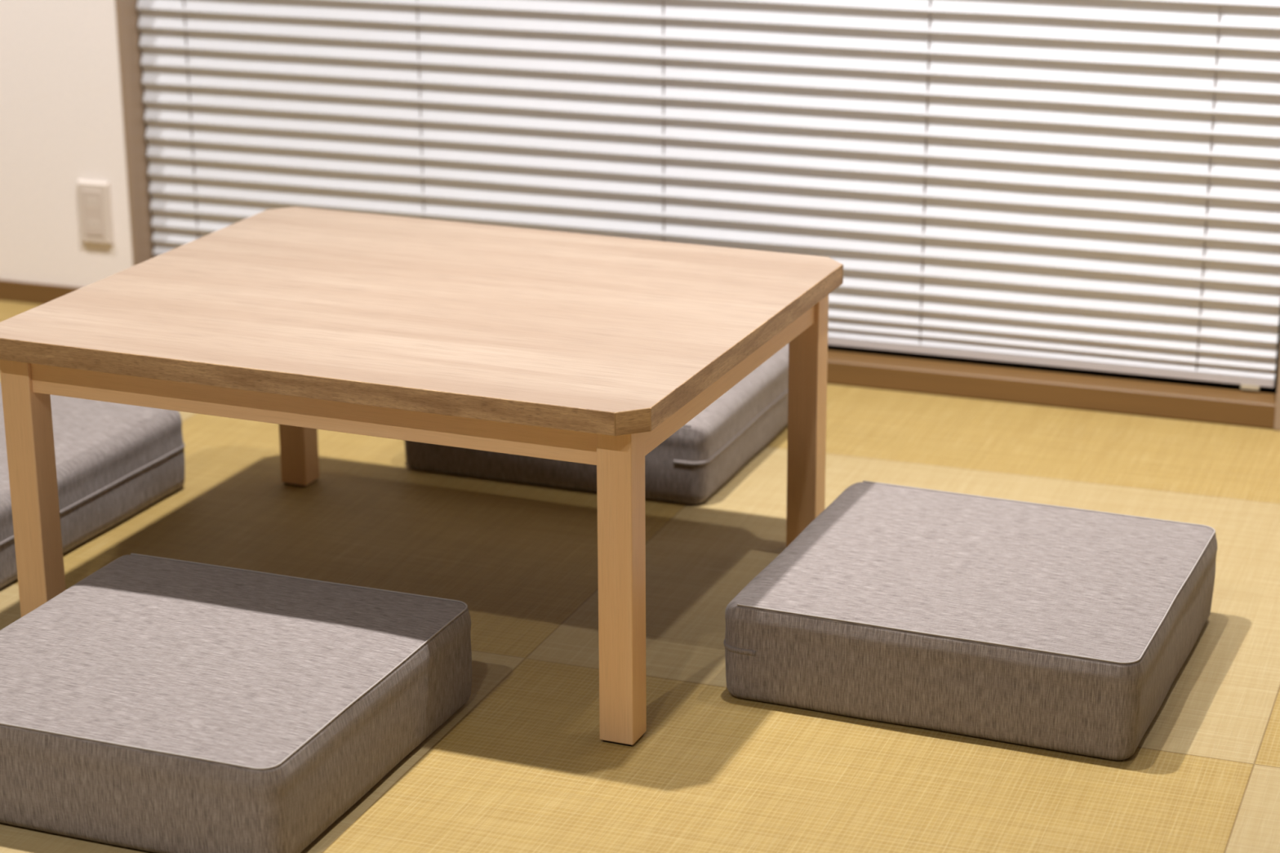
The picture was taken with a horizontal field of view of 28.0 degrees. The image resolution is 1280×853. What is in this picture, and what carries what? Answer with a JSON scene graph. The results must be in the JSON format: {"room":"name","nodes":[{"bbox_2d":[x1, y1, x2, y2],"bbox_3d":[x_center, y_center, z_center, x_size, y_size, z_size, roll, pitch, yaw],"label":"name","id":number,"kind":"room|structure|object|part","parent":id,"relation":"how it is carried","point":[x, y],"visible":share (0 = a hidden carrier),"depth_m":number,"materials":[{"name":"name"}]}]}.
{"room":"japanese tatami room","nodes":[
{"label":"japanese tatami room","id":0,"kind":"room"},
{"bbox_2d":[0,0,133,287],"bbox_3d":[0.461,-1.364,4.032,8.200,2.680,0.200,6,19,20],"label":"wall","id":1,"kind":"structure","parent":0,"point":[61,117],"depth_m":4.79,"materials":[{"name":"paint"}]},
{"bbox_2d":[0,280,81,304],"bbox_3d":[-2.182,-0.368,5.280,2.621,0.040,0.007,6,19,20],"label":"baseboard","id":2,"kind":"structure","parent":1,"relation":"attached to","point":[10,291],"depth_m":4.92,"materials":[{"name":"beige wood"}]},
{"bbox_2d":[77,179,114,244],"bbox_3d":[-1.024,-0.401,4.812,0.069,0.121,0.012,6,19,20],"label":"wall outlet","id":3,"kind":"object","parent":1,"relation":"attached to","point":[94,197],"visible":1,"depth_m":4.81,"materials":[{"name":"beige plastic"}]},
{"bbox_2d":[115,0,155,266],"bbox_3d":[-0.926,-1.237,4.597,0.006,2.018,0.167,6,19,20],"label":"trim","id":4,"kind":"structure","parent":1,"relation":"attached to","point":[127,16],"depth_m":4.77,"materials":[{"name":"brown wood"}]},
{"bbox_2d":[137,0,1279,391],"bbox_3d":[0.052,-1.121,4.226,2.089,2.009,0.018,6,19,20],"label":"blind","id":5,"kind":"object","parent":1,"relation":"attached to","point":[1094,181],"visible":0.77,"depth_m":4.34,"materials":[{"name":"plastic"}]},
{"bbox_3d":[-0.836,-1.203,4.546,0.002,1.940,0.002,6,19,19],"label":"lift cord","id":6,"kind":"part","parent":5,"relation":"part of","materials":[{"name":"white fabric"}]},
{"bbox_3d":[-0.395,-1.154,4.389,0.002,1.940,0.002,6,19,19],"label":"lift cord","id":7,"kind":"part","parent":5,"relation":"part of","materials":[{"name":"white fabric"}]},
{"bbox_3d":[0.038,-1.106,4.235,0.002,1.940,0.002,6,19,19],"label":"lift cord","id":8,"kind":"part","parent":5,"relation":"part of","materials":[{"name":"white fabric"}]},
{"bbox_3d":[0.473,-1.058,4.080,0.002,1.940,0.002,6,19,19],"label":"lift cord","id":9,"kind":"part","parent":5,"relation":"part of","materials":[{"name":"white fabric"}]},
{"bbox_3d":[0.057,-0.176,4.534,2.089,0.006,0.009,6,19,19],"label":"rail","id":10,"kind":"part","parent":5,"relation":"part of","materials":[{"name":"grey plastic"}]},
{"bbox_3d":[0.911,-1.009,3.924,0.002,1.940,0.002,6,19,19],"label":"lift cord","id":11,"kind":"part","parent":5,"relation":"part of","materials":[{"name":"white fabric"}]},
{"bbox_2d":[826,350,1276,429],"bbox_3d":[0.049,-0.133,4.519,2.113,0.042,0.064,6,19,20],"label":"trim","id":12,"kind":"structure","parent":1,"relation":"attached to","point":[1089,393],"depth_m":4.27,"materials":[{"name":"beige wood"}]},
{"bbox_2d":[827,317,1279,394],"bbox_3d":[0.074,-1.112,4.282,2.104,2.070,0.103,6,19,20],"label":"window","id":13,"kind":"structure","parent":1,"relation":"in","point":[833,348],"depth_m":4.35,"materials":[{"name":"black metal"}]},
{"bbox_2d":[1274,353,1279,431],"bbox_3d":[1.060,-0.996,3.895,0.025,2.060,0.170,6,19,20],"label":"trim","id":14,"kind":"structure","parent":1,"relation":"attached to","point":[1277,420],"depth_m":4.13,"materials":[{"name":"brown wood"}]},
{"bbox_2d":[0,300,1279,852],"bbox_3d":[-0.892,1.069,0.992,8.400,0.050,7.620,6,19,20],"label":"floor","id":15,"kind":"structure","parent":0,"point":[523,766],"depth_m":3.30,"materials":[{"name":"beige wicker"}]},
{"bbox_2d":[0,382,185,588],"bbox_3d":[-1.014,0.070,3.764,0.510,0.134,0.509,7,20,22],"label":"floor cushion","id":16,"kind":"object","parent":15,"relation":"on","point":[113,461],"visible":0.56,"depth_m":3.73,"materials":[{"name":"fabric"}]},
{"bbox_2d":[0,553,471,852],"bbox_3d":[-0.526,0.318,2.999,0.510,0.131,0.510,7,19,20],"label":"floor cushion","id":17,"kind":"object","parent":15,"relation":"on","point":[157,704],"visible":1,"depth_m":2.87,"materials":[{"name":"fabric"}]},
{"bbox_2d":[0,206,843,746],"bbox_3d":[-0.271,0.028,3.420,0.901,0.421,0.758,7,19,21],"label":"table","id":18,"kind":"object","parent":15,"relation":"on","point":[597,350],"visible":0.85,"depth_m":3.22,"materials":[{"name":"laminate"}]},
{"bbox_3d":[-0.774,0.090,3.279,0.043,0.389,0.043,7,19,21],"label":"leg","id":19,"kind":"part","parent":18,"relation":"part of","materials":[{"name":"brown wood"}]},
{"bbox_3d":[-0.520,-0.103,3.865,0.043,0.389,0.043,7,19,21],"label":"leg","id":20,"kind":"part","parent":18,"relation":"part of","materials":[{"name":"brown wood"}]},
{"bbox_3d":[-0.021,0.182,2.983,0.043,0.389,0.043,7,19,21],"label":"leg","id":21,"kind":"part","parent":18,"relation":"part of","materials":[{"name":"brown wood"}]},
{"bbox_3d":[0.233,-0.010,3.569,0.043,0.389,0.043,7,19,21],"label":"leg","id":22,"kind":"part","parent":18,"relation":"part of","materials":[{"name":"brown wood"}]},
{"bbox_2d":[404,343,788,504],"bbox_3d":[-0.046,-0.041,4.091,0.506,0.133,0.510,7,19,20],"label":"floor cushion","id":23,"kind":"object","parent":15,"relation":"on","point":[699,458],"visible":0.16,"depth_m":3.89,"materials":[{"name":"fabric"}]},
{"bbox_2d":[723,480,1217,759],"bbox_3d":[0.428,0.231,3.252,0.517,0.131,0.501,7,19,22],"label":"floor cushion","id":24,"kind":"object","parent":15,"relation":"on","point":[1067,629],"visible":1,"depth_m":3.10,"materials":[{"name":"fabric"}]}
]}

